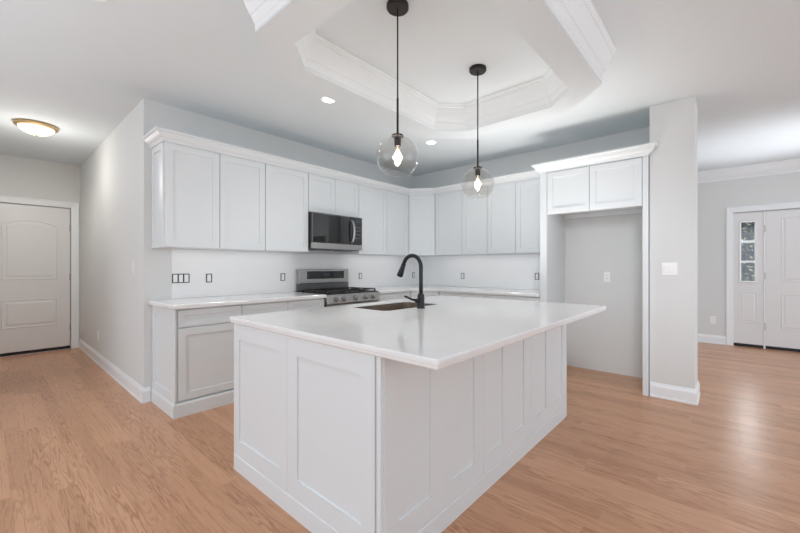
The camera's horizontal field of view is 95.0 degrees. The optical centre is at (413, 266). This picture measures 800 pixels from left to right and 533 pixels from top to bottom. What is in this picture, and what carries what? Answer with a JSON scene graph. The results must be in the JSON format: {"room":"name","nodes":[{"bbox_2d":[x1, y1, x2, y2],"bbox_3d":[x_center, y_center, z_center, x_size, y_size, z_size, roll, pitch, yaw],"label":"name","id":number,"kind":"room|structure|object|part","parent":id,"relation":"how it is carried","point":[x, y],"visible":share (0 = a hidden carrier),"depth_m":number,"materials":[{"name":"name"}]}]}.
{"room":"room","nodes":[
{"label":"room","id":0,"kind":"room"},
{"bbox_2d":[0,154,79,339],"bbox_3d":[-5.552,-0.146,5.036,0.155,2.730,1.415,0,0,41],"label":"wall","id":1,"kind":"structure","parent":0,"point":[19,176],"depth_m":5.20,"materials":[{"name":"paint"}]},
{"bbox_2d":[0,203,70,356],"bbox_3d":[-5.388,0.181,5.139,0.060,2.068,0.845,0,0,41],"label":"door","id":2,"kind":"structure","parent":1,"relation":"in","point":[35,276],"depth_m":5.16,"materials":[{"name":"paint"}]},
{"bbox_3d":[-5.372,-0.236,5.135,0.007,0.840,0.550,0,0,41],"label":"panel","id":3,"kind":"part","parent":2,"relation":"part of","materials":[{"name":"paint"}]},
{"bbox_3d":[-5.372,0.651,5.135,0.007,0.395,0.550,0,0,41],"label":"panel","id":4,"kind":"part","parent":2,"relation":"part of","materials":[{"name":"paint"}]},
{"bbox_2d":[0,195,78,348],"bbox_3d":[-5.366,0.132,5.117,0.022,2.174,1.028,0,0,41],"label":"trim","id":5,"kind":"structure","parent":1,"relation":"attached to","point":[74,206],"depth_m":5.46,"materials":[{"name":"paint"}]},
{"bbox_2d":[80,103,138,383],"bbox_3d":[-3.795,-0.146,4.556,3.446,2.730,0.145,0,0,41],"label":"wall","id":6,"kind":"structure","parent":0,"point":[109,177],"depth_m":4.10,"materials":[{"name":"paint"}]},
{"bbox_2d":[79,339,150,403],"bbox_3d":[-3.701,1.152,4.398,3.436,0.134,0.067,0,0,41],"label":"baseboard","id":7,"kind":"structure","parent":6,"relation":"attached to","point":[142,394],"depth_m":3.83,"materials":[{"name":"paint"}]},
{"bbox_2d":[132,261,134,272],"bbox_3d":[-2.678,0.005,3.494,0.070,0.116,0.013,0,0,41],"label":"light switch","id":8,"kind":"object","parent":6,"relation":"attached to","point":[133,262],"visible":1,"depth_m":3.48,"materials":[{"name":"white plastic"}]},
{"bbox_2d":[139,98,414,389],"bbox_3d":[-1.210,-0.146,4.809,0.150,2.730,3.895,0,0,41],"label":"wall","id":9,"kind":"structure","parent":0,"point":[154,263],"depth_m":3.42,"materials":[{"name":"paint"}]},
{"bbox_2d":[152,142,264,250],"bbox_3d":[-1.958,-0.615,3.554,0.343,0.897,0.901,0,0,41],"label":"upper cabinet","id":10,"kind":"object","parent":9,"relation":"attached to","point":[202,199],"visible":1,"depth_m":3.37,"materials":[{"name":"paint"}]},
{"bbox_3d":[-2.256,-0.615,3.223,0.319,0.897,0.012,0,0,41],"label":"panel","id":11,"kind":"part","parent":10,"relation":"part of","materials":[{"name":"paint"}]},
{"bbox_3d":[-1.977,-0.615,3.284,0.019,0.891,0.437,0,0,41],"label":"door","id":12,"kind":"part","parent":10,"relation":"part of","materials":[{"name":"paint"}]},
{"bbox_3d":[-1.687,-0.615,3.622,0.019,0.891,0.441,0,0,41],"label":"door","id":13,"kind":"part","parent":10,"relation":"part of","materials":[{"name":"paint"}]},
{"bbox_2d":[142,126,548,194],"bbox_3d":[-0.630,-1.107,4.404,4.140,0.086,1.678,0,0,-19],"label":"crown molding","id":14,"kind":"structure","parent":10,"relation":"attached to","point":[156,135],"depth_m":4.08,"materials":[{"name":"paint"}]},
{"bbox_2d":[256,164,307,252],"bbox_3d":[-1.498,-0.615,4.091,0.343,0.897,0.509,0,0,41],"label":"upper cabinet","id":15,"kind":"object","parent":9,"relation":"attached to","point":[286,190],"visible":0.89,"depth_m":3.97,"materials":[{"name":"paint"}]},
{"bbox_2d":[171,249,414,298],"bbox_3d":[-1.128,0.070,4.780,0.009,0.468,3.531,0,0,41],"label":"backsplash","id":16,"kind":"structure","parent":9,"relation":"attached to","point":[233,272],"depth_m":4.10,"materials":[{"name":"white tile"}]},
{"bbox_2d":[172,274,188,282],"bbox_3d":[-2.221,0.113,3.492,0.009,0.086,0.146,0,0,41],"label":"outlet box","id":17,"kind":"object","parent":16,"relation":"attached to","point":[176,278],"visible":1,"depth_m":3.48,"materials":[{"name":"white plastic"}]},
{"bbox_2d":[173,275,177,281],"bbox_3d":[-2.251,0.113,3.457,0.009,0.070,0.034,0,0,41],"label":"receptacle","id":18,"kind":"object","parent":17,"relation":"attached to","point":[175,277],"depth_m":3.45,"materials":[{"name":"white plastic"}]},
{"bbox_2d":[206,274,211,281],"bbox_3d":[-2.058,0.116,3.681,0.009,0.086,0.054,0,0,41],"label":"outlet box","id":19,"kind":"object","parent":16,"relation":"attached to","point":[208,277],"visible":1,"depth_m":3.67,"materials":[{"name":"white plastic"}]},
{"bbox_2d":[281,273,284,280],"bbox_3d":[-1.535,0.123,4.292,0.009,0.086,0.054,0,0,41],"label":"outlet box","id":20,"kind":"object","parent":16,"relation":"attached to","point":[282,274],"visible":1,"depth_m":4.29,"materials":[{"name":"white plastic"}]},
{"bbox_2d":[308,174,358,217],"bbox_3d":[-1.087,-0.845,4.570,0.343,0.437,0.746,0,0,41],"label":"upper cabinet","id":21,"kind":"object","parent":9,"relation":"attached to","point":[326,195],"visible":0.73,"depth_m":4.43,"materials":[{"name":"paint"}]},
{"bbox_3d":[-1.086,-0.845,4.323,0.019,0.431,0.368,0,0,41],"label":"door","id":22,"kind":"part","parent":21,"relation":"part of","materials":[{"name":"paint"}]},
{"bbox_2d":[308,212,361,251],"bbox_3d":[-1.033,-0.407,4.525,0.459,0.432,0.744,0,0,41],"label":"microwave","id":23,"kind":"object","parent":21,"relation":"attached to","point":[326,232],"visible":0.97,"depth_m":4.37,"materials":[{"name":"black glass"}]},
{"bbox_3d":[-0.971,-0.448,4.341,0.002,0.342,0.545,0,0,41],"label":"door frame","id":24,"kind":"part","parent":23,"relation":"part of","materials":[{"name":"glass"}]},
{"bbox_3d":[-0.971,-0.447,4.367,0.030,0.345,0.585,0,0,41],"label":"door","id":25,"kind":"part","parent":23,"relation":"part of","materials":[{"name":"black glass"}]},
{"bbox_3d":[-0.756,-0.435,4.546,0.068,0.293,0.028,0,0,20],"label":"handle","id":26,"kind":"part","parent":23,"relation":"part of","materials":[{"name":"metal"}]},
{"bbox_3d":[-0.728,-0.447,4.650,0.030,0.345,0.157,0,0,41],"label":"control panel","id":27,"kind":"part","parent":23,"relation":"part of","materials":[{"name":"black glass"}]},
{"bbox_3d":[-0.842,-0.845,4.606,0.019,0.431,0.368,0,0,41],"label":"door","id":28,"kind":"part","parent":21,"relation":"part of","materials":[{"name":"paint"}]},
{"bbox_2d":[342,185,408,255],"bbox_3d":[-0.526,-0.615,5.224,0.343,0.897,0.972,0,0,41],"label":"upper cabinet","id":29,"kind":"object","parent":9,"relation":"attached to","point":[384,214],"visible":0.81,"depth_m":5.09,"materials":[{"name":"paint"}]},
{"bbox_3d":[-0.553,-0.615,4.944,0.019,0.891,0.506,0,0,41],"label":"door","id":30,"kind":"part","parent":29,"relation":"part of","materials":[{"name":"paint"}]},
{"bbox_3d":[-0.236,-0.615,5.313,0.019,0.891,0.456,0,0,41],"label":"door","id":31,"kind":"part","parent":29,"relation":"part of","materials":[{"name":"paint"}]},
{"bbox_2d":[0,0,799,175],"bbox_3d":[-0.050,-1.586,2.322,12.100,0.150,11.860,0,0,41],"label":"ceiling","id":32,"kind":"structure","parent":0,"point":[79,68],"depth_m":2.82,"materials":[{"name":"paint"}]},
{"bbox_2d":[13,119,58,136],"bbox_3d":[-4.026,-1.448,3.908,0.344,0.126,0.344,0,0,41],"label":"flush ceiling light","id":33,"kind":"object","parent":32,"relation":"attached to","point":[33,127],"visible":1,"depth_m":3.83,"materials":[{"name":"white glass"}]},
{"bbox_2d":[320,96,335,103],"bbox_3d":[-0.773,-1.506,3.311,0.156,0.009,0.156,0,0,41],"label":"recessed light","id":34,"kind":"object","parent":32,"relation":"in","point":[322,98],"visible":0.67,"depth_m":3.31,"materials":[{"name":"paint"}]},
{"bbox_2d":[376,0,418,176],"bbox_3d":[-0.095,-1.024,2.117,0.244,0.973,0.244,0,0,41],"label":"pendant light","id":35,"kind":"object","parent":32,"relation":"hanging from","point":[397,8],"visible":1,"depth_m":2.11,"materials":[{"name":"brown metal"}]},
{"bbox_2d":[391,133,403,146],"bbox_3d":[-0.095,-0.727,2.117,0.072,0.070,0.072,0,0,41],"label":"socket","id":36,"kind":"object","parent":35,"relation":"attached to","point":[397,137],"depth_m":2.10,"materials":[{"name":"brown metal"}]},
{"bbox_3d":[-0.095,-1.123,2.117,0.013,0.720,0.013,0,0,41],"label":"rod","id":37,"kind":"part","parent":35,"relation":"part of","materials":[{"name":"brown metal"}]},
{"bbox_2d":[255,0,601,138],"bbox_3d":[0.205,-1.396,2.533,1.637,0.230,2.198,0,0,41],"label":"trim","id":38,"kind":"structure","parent":32,"relation":"attached to","point":[535,21],"depth_m":2.23,"materials":[{"name":"paint"}]},
{"bbox_2d":[244,0,615,81],"bbox_3d":[0.205,-1.402,2.533,1.807,0.218,2.368,0,0,41],"label":"trim","id":39,"kind":"structure","parent":32,"relation":"attached to","point":[581,20],"depth_m":2.10,"materials":[{"name":"paint"}]},
{"bbox_2d":[425,140,437,144],"bbox_3d":[0.209,-1.506,4.455,0.156,0.009,0.156,0,0,41],"label":"recessed light","id":40,"kind":"object","parent":32,"relation":"in","point":[429,142],"visible":1,"depth_m":4.44,"materials":[{"name":"paint"}]},
{"bbox_2d":[295,29,568,130],"bbox_3d":[0.207,-1.398,2.526,1.231,0.226,1.805,0,0,41],"label":"trim","id":41,"kind":"structure","parent":32,"relation":"attached to","point":[320,57],"depth_m":2.98,"materials":[{"name":"paint"}]},
{"bbox_2d":[462,64,493,195],"bbox_3d":[0.486,-1.022,2.794,0.244,0.977,0.244,0,0,41],"label":"pendant light","id":42,"kind":"object","parent":32,"relation":"hanging from","point":[477,70],"visible":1,"depth_m":2.79,"materials":[{"name":"brown metal"}]},
{"bbox_2d":[473,166,481,176],"bbox_3d":[0.486,-0.723,2.794,0.072,0.070,0.072,0,0,41],"label":"socket","id":43,"kind":"object","parent":42,"relation":"attached to","point":[477,169],"depth_m":2.78,"materials":[{"name":"brown metal"}]},
{"bbox_3d":[0.486,-1.121,2.794,0.013,0.724,0.013,0,0,41],"label":"rod","id":44,"kind":"part","parent":42,"relation":"part of","materials":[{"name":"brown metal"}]},
{"bbox_2d":[0,342,799,532],"bbox_3d":[0.234,1.279,2.961,12.500,0.120,13.200,0,0,41],"label":"floor","id":45,"kind":"structure","parent":0,"point":[79,453],"depth_m":2.28,"materials":[{"name":"brown wood"}]},
{"bbox_2d":[151,305,241,418],"bbox_3d":[-1.972,0.782,3.327,0.612,0.874,0.548,0,0,41],"label":"base cabinet","id":46,"kind":"object","parent":45,"relation":"on","point":[193,348],"visible":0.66,"depth_m":3.11,"materials":[{"name":"paint"}]},
{"bbox_3d":[-2.143,0.782,3.136,0.600,0.874,0.014,0,0,41],"label":"panel","id":47,"kind":"part","parent":46,"relation":"part of","materials":[{"name":"paint"}]},
{"bbox_3d":[-1.972,1.162,3.327,0.612,0.114,0.546,0,0,41],"label":"molding","id":48,"kind":"part","parent":46,"relation":"part of","materials":[{"name":"paint"}]},
{"bbox_3d":[-1.744,0.798,3.156,0.019,0.583,0.506,0,0,41],"label":"door","id":49,"kind":"part","parent":46,"relation":"part of","materials":[{"name":"paint"}]},
{"bbox_3d":[-1.744,0.425,3.156,0.019,0.138,0.506,0,0,41],"label":"drawer","id":50,"kind":"part","parent":46,"relation":"part of","materials":[{"name":"paint"}]},
{"bbox_2d":[241,301,287,314],"bbox_3d":[-1.647,0.782,3.715,0.599,0.874,0.458,0,0,41],"label":"base cabinet","id":51,"kind":"object","parent":45,"relation":"on","point":[269,307],"visible":0.17,"depth_m":3.51,"materials":[{"name":"paint"}]},
{"bbox_2d":[287,298,323,310],"bbox_3d":[-1.353,0.782,4.057,0.599,0.874,0.438,0,0,41],"label":"base cabinet","id":52,"kind":"object","parent":45,"relation":"on","point":[307,303],"visible":0.18,"depth_m":3.86,"materials":[{"name":"paint"}]},
{"bbox_2d":[149,292,326,309],"bbox_3d":[-1.674,0.325,3.654,0.626,0.038,1.471,0,0,41],"label":"countertop","id":53,"kind":"structure","parent":52,"relation":"on","point":[184,303],"depth_m":3.39,"materials":[{"name":"white stone"}]},
{"bbox_2d":[296,269,379,306],"bbox_3d":[-0.902,0.615,4.495,0.667,1.168,0.800,0,0,41],"label":"gas range","id":54,"kind":"object","parent":45,"relation":"on","point":[333,283],"visible":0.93,"depth_m":4.47,"materials":[{"name":"metal"}]},
{"bbox_3d":[-1.115,0.106,4.657,0.002,0.095,0.560,0,0,41],"label":"display panel","id":55,"kind":"part","parent":54,"relation":"part of","materials":[{"name":"black glass"}]},
{"bbox_2d":[302,290,376,294],"bbox_3d":[-0.905,0.315,4.498,0.498,0.016,0.798,0,0,41],"label":"cooktop","id":56,"kind":"object","parent":54,"relation":"in","point":[344,292],"depth_m":4.33,"materials":[{"name":"metal"}]},
{"bbox_3d":[-0.708,0.719,4.329,0.038,0.571,0.790,0,0,41],"label":"oven door","id":57,"kind":"part","parent":54,"relation":"part of","materials":[{"name":"metal"}]},
{"bbox_3d":[-0.705,0.371,4.327,0.046,0.112,0.798,0,0,41],"label":"control panel","id":58,"kind":"part","parent":54,"relation":"part of","materials":[{"name":"metal"}]},
{"bbox_2d":[377,291,410,301],"bbox_3d":[-0.477,0.782,5.079,0.599,0.874,0.623,0,0,41],"label":"base cabinet","id":59,"kind":"object","parent":45,"relation":"on","point":[397,295],"visible":0.14,"depth_m":4.87,"materials":[{"name":"paint"}]},
{"bbox_2d":[234,324,566,532],"bbox_3d":[0.081,0.782,2.603,1.271,0.874,2.120,0,0,41],"label":"kitchen island","id":60,"kind":"object","parent":45,"relation":"on","point":[341,440],"visible":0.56,"depth_m":1.75,"materials":[{"name":"paint"}]},
{"bbox_3d":[-0.855,0.782,2.026,0.602,0.874,0.018,0,0,41],"label":"panel","id":61,"kind":"part","parent":60,"relation":"part of","materials":[{"name":"paint"}]},
{"bbox_3d":[-0.386,0.782,1.623,0.631,0.874,0.018,0,0,41],"label":"panel","id":62,"kind":"part","parent":60,"relation":"part of","materials":[{"name":"paint"}]},
{"bbox_3d":[-0.123,0.782,1.412,0.028,0.874,0.036,0,0,41],"label":"corner post","id":63,"kind":"part","parent":60,"relation":"part of","materials":[{"name":"paint"}]},
{"bbox_3d":[0.071,1.173,2.586,1.264,0.092,2.082,0,0,41],"label":"molding","id":64,"kind":"part","parent":60,"relation":"part of","materials":[{"name":"paint"}]},
{"bbox_2d":[230,295,605,369],"bbox_3d":[0.186,0.324,2.538,1.586,0.038,2.178,0,0,41],"label":"island countertop","id":65,"kind":"structure","parent":60,"relation":"on","point":[457,329],"depth_m":1.90,"materials":[{"name":"white stone"}]},
{"bbox_2d":[355,302,436,310],"bbox_3d":[-0.131,0.422,2.859,0.376,0.224,0.628,0,0,41],"label":"sink","id":66,"kind":"object","parent":65,"relation":"in","point":[402,305],"visible":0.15,"depth_m":3.07,"materials":[{"name":"metal"}]},
{"bbox_2d":[397,254,424,308],"bbox_3d":[-0.044,0.104,2.722,0.262,0.400,0.118,0,0,41],"label":"faucet","id":67,"kind":"object","parent":65,"relation":"on","point":[420,299],"visible":1,"depth_m":2.67,"materials":[{"name":"black metal"}]},
{"bbox_3d":[-0.013,0.238,2.668,0.116,0.056,0.038,0,0,17],"label":"handle","id":68,"kind":"part","parent":67,"relation":"part of","materials":[{"name":"black metal"}]},
{"bbox_3d":[-0.012,0.050,2.732,0.195,0.292,0.029,0,0,41],"label":"spout","id":69,"kind":"part","parent":67,"relation":"part of","materials":[{"name":"black metal"}]},
{"bbox_3d":[0.129,0.782,1.707,0.018,0.874,0.738,0,0,41],"label":"panel","id":70,"kind":"part","parent":60,"relation":"part of","materials":[{"name":"paint"}]},
{"bbox_3d":[0.573,0.782,2.224,0.018,0.874,0.622,0,0,41],"label":"panel","id":71,"kind":"part","parent":60,"relation":"part of","materials":[{"name":"paint"}]},
{"bbox_3d":[1.009,0.782,2.732,0.018,0.874,0.714,0,0,41],"label":"panel","id":72,"kind":"part","parent":60,"relation":"part of","materials":[{"name":"paint"}]},
{"bbox_2d":[410,291,438,297],"bbox_3d":[0.119,0.782,5.505,0.940,0.874,0.788,0,0,41],"label":"base cabinet","id":73,"kind":"object","parent":45,"relation":"on","point":[414,294],"visible":0.17,"depth_m":5.09,"materials":[{"name":"paint"}]},
{"bbox_2d":[370,285,539,296],"bbox_3d":[0.450,0.325,4.804,2.352,0.038,1.417,0,0,41],"label":"countertop","id":74,"kind":"structure","parent":73,"relation":"on","point":[389,289],"depth_m":4.87,"materials":[{"name":"white stone"}]},
{"bbox_2d":[439,292,485,297],"bbox_3d":[0.810,0.782,5.036,0.710,0.874,0.599,0,0,41],"label":"base cabinet","id":75,"kind":"object","parent":45,"relation":"on","point":[440,293],"visible":0.08,"depth_m":4.79,"materials":[{"name":"paint"}]},
{"bbox_2d":[485,294,539,301],"bbox_3d":[1.346,0.782,4.576,0.696,0.874,0.599,0,0,41],"label":"base cabinet","id":76,"kind":"object","parent":45,"relation":"on","point":[524,298],"visible":0.12,"depth_m":4.34,"materials":[{"name":"paint"}]},
{"bbox_2d":[531,141,657,395],"bbox_3d":[1.984,0.039,3.986,1.185,2.359,0.682,0,0,41],"label":"refrigerator surround","id":77,"kind":"object","parent":45,"relation":"on","point":[618,187],"visible":0.78,"depth_m":3.81,"materials":[{"name":"paint"}]},
{"bbox_3d":[1.643,0.088,4.327,0.075,2.262,0.608,0,0,41],"label":"panel","id":78,"kind":"part","parent":77,"relation":"part of","materials":[{"name":"paint"}]},
{"bbox_3d":[1.649,-0.808,3.934,0.433,0.455,0.019,0,0,41],"label":"door","id":79,"kind":"part","parent":77,"relation":"part of","materials":[{"name":"paint"}]},
{"bbox_3d":[1.846,-1.092,3.825,1.185,0.096,0.260,0,0,41],"label":"crown molding","id":80,"kind":"part","parent":77,"relation":"part of","materials":[{"name":"paint"}]},
{"bbox_3d":[1.994,-0.808,3.638,0.464,0.455,0.019,0,0,41],"label":"door","id":81,"kind":"part","parent":77,"relation":"part of","materials":[{"name":"paint"}]},
{"bbox_3d":[2.384,0.088,3.692,0.047,2.262,0.608,0,0,41],"label":"panel","id":82,"kind":"part","parent":77,"relation":"part of","materials":[{"name":"paint"}]},
{"bbox_2d":[415,127,648,377],"bbox_3d":[1.358,-0.146,5.073,3.404,2.730,0.150,0,0,41],"label":"wall","id":83,"kind":"structure","parent":0,"point":[610,340],"depth_m":4.28,"materials":[{"name":"paint"}]},
{"bbox_2d":[405,195,440,255],"bbox_3d":[0.098,-0.615,5.694,0.679,0.897,0.545,0,0,41],"label":"upper cabinet","id":84,"kind":"object","parent":83,"relation":"attached to","point":[421,207],"visible":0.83,"depth_m":5.46,"materials":[{"name":"paint"}]},
{"bbox_2d":[435,187,496,255],"bbox_3d":[0.751,-0.615,5.264,0.861,0.897,0.339,0,0,41],"label":"upper cabinet","id":85,"kind":"object","parent":83,"relation":"attached to","point":[460,218],"visible":0.93,"depth_m":5.12,"materials":[{"name":"paint"}]},
{"bbox_3d":[0.497,-0.615,5.271,0.463,0.891,0.019,0,0,41],"label":"door","id":86,"kind":"part","parent":85,"relation":"part of","materials":[{"name":"paint"}]},
{"bbox_3d":[0.825,-0.615,4.990,0.388,0.891,0.019,0,0,41],"label":"door","id":87,"kind":"part","parent":85,"relation":"part of","materials":[{"name":"paint"}]},
{"bbox_2d":[415,254,539,289],"bbox_3d":[0.915,0.070,5.347,2.353,0.468,0.009,0,0,41],"label":"backsplash","id":88,"kind":"structure","parent":83,"relation":"attached to","point":[511,271],"depth_m":5.27,"materials":[{"name":"white tile"}]},
{"bbox_2d":[487,178,539,254],"bbox_3d":[1.389,-0.615,4.717,0.814,0.897,0.339,0,0,41],"label":"upper cabinet","id":89,"kind":"object","parent":83,"relation":"attached to","point":[513,209],"visible":0.72,"depth_m":4.61,"materials":[{"name":"paint"}]},
{"bbox_3d":[1.127,-0.615,4.731,0.394,0.891,0.019,0,0,41],"label":"door","id":90,"kind":"part","parent":89,"relation":"part of","materials":[{"name":"paint"}]},
{"bbox_3d":[1.436,-0.615,4.465,0.410,0.891,0.019,0,0,41],"label":"door","id":91,"kind":"part","parent":89,"relation":"part of","materials":[{"name":"paint"}]},
{"bbox_2d":[604,272,609,281],"bbox_3d":[2.225,0.121,4.224,0.070,0.116,0.010,0,0,41],"label":"wall outlet","id":92,"kind":"object","parent":83,"relation":"attached to","point":[606,274],"visible":1,"depth_m":4.22,"materials":[{"name":"white plastic"}]},
{"bbox_2d":[649,96,697,394],"bbox_3d":[2.467,-0.146,3.481,0.344,2.730,0.344,0,0,41],"label":"wall column","id":93,"kind":"structure","parent":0,"point":[673,164],"depth_m":3.35,"materials":[{"name":"paint"}]},
{"bbox_2d":[662,262,676,274],"bbox_3d":[2.339,0.022,3.355,0.118,0.118,0.013,0,0,41],"label":"light switch","id":94,"kind":"object","parent":93,"relation":"attached to","point":[668,268],"visible":1,"depth_m":3.35,"materials":[{"name":"white plastic"}]},
{"bbox_2d":[698,172,799,335],"bbox_3d":[6.423,-0.146,4.470,5.070,2.730,0.150,0,0,41],"label":"wall","id":95,"kind":"structure","parent":0,"point":[714,197],"depth_m":5.77,"materials":[{"name":"paint"}]},
{"bbox_2d":[650,334,725,405],"bbox_3d":[3.543,1.152,4.574,0.482,0.134,3.453,0,0,42],"label":"baseboard","id":96,"kind":"structure","parent":95,"relation":"attached to","point":[658,390],"depth_m":3.36,"materials":[{"name":"paint"}]},
{"bbox_2d":[710,316,715,323],"bbox_3d":[4.740,0.847,5.809,0.070,0.116,0.010,0,0,41],"label":"wall outlet","id":97,"kind":"object","parent":95,"relation":"attached to","point":[712,318],"visible":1,"depth_m":5.80,"materials":[{"name":"white plastic"}]},
{"bbox_2d":[734,212,762,347],"bbox_3d":[5.073,0.200,5.562,0.334,2.032,0.054,0,0,41],"label":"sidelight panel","id":98,"kind":"structure","parent":95,"relation":"in","point":[748,295],"depth_m":5.54,"materials":[{"name":"paint"}]},
{"bbox_3d":[5.060,0.624,5.553,0.220,0.470,0.006,0,0,41],"label":"molded panel","id":99,"kind":"part","parent":98,"relation":"part of","materials":[{"name":"paint"}]},
{"bbox_2d":[698,158,799,182],"bbox_3d":[5.361,-1.429,3.254,4.900,0.165,3.080,0,0,41],"label":"trim","id":100,"kind":"structure","parent":95,"relation":"attached to","point":[792,165],"depth_m":5.48,"materials":[{"name":"paint"}]},
{"bbox_2d":[726,202,799,345],"bbox_3d":[5.417,0.150,5.220,1.478,2.137,0.022,0,0,41],"label":"trim","id":101,"kind":"structure","parent":95,"relation":"attached to","point":[730,211],"depth_m":5.66,"materials":[{"name":"paint"}]},
{"bbox_2d":[734,208,799,348],"bbox_3d":[5.464,0.194,5.277,1.298,2.050,0.115,0,0,41],"label":"trim","id":102,"kind":"structure","parent":95,"relation":"attached to","point":[764,212],"depth_m":5.43,"materials":[{"name":"paint"}]},
{"bbox_2d":[764,209,799,351],"bbox_3d":[5.559,0.200,5.146,0.923,2.032,0.059,0,0,41],"label":"door","id":103,"kind":"structure","parent":95,"relation":"in","point":[782,227],"depth_m":5.31,"materials":[{"name":"paint"}]},
{"bbox_3d":[7.051,1.469,8.220,10.000,0.200,6.340,0,0,41],"label":"ground","id":104,"kind":"structure","parent":0,"visible":0},
{"bbox_2d":[741,222,754,280],"bbox_3d":[6.227,-0.025,6.520,1.391,2.806,0.961,0,0,41],"label":"shrub","id":105,"kind":"object","parent":104,"relation":"on","point":[747,228],"visible":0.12,"depth_m":6.42,"materials":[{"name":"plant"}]}
]}

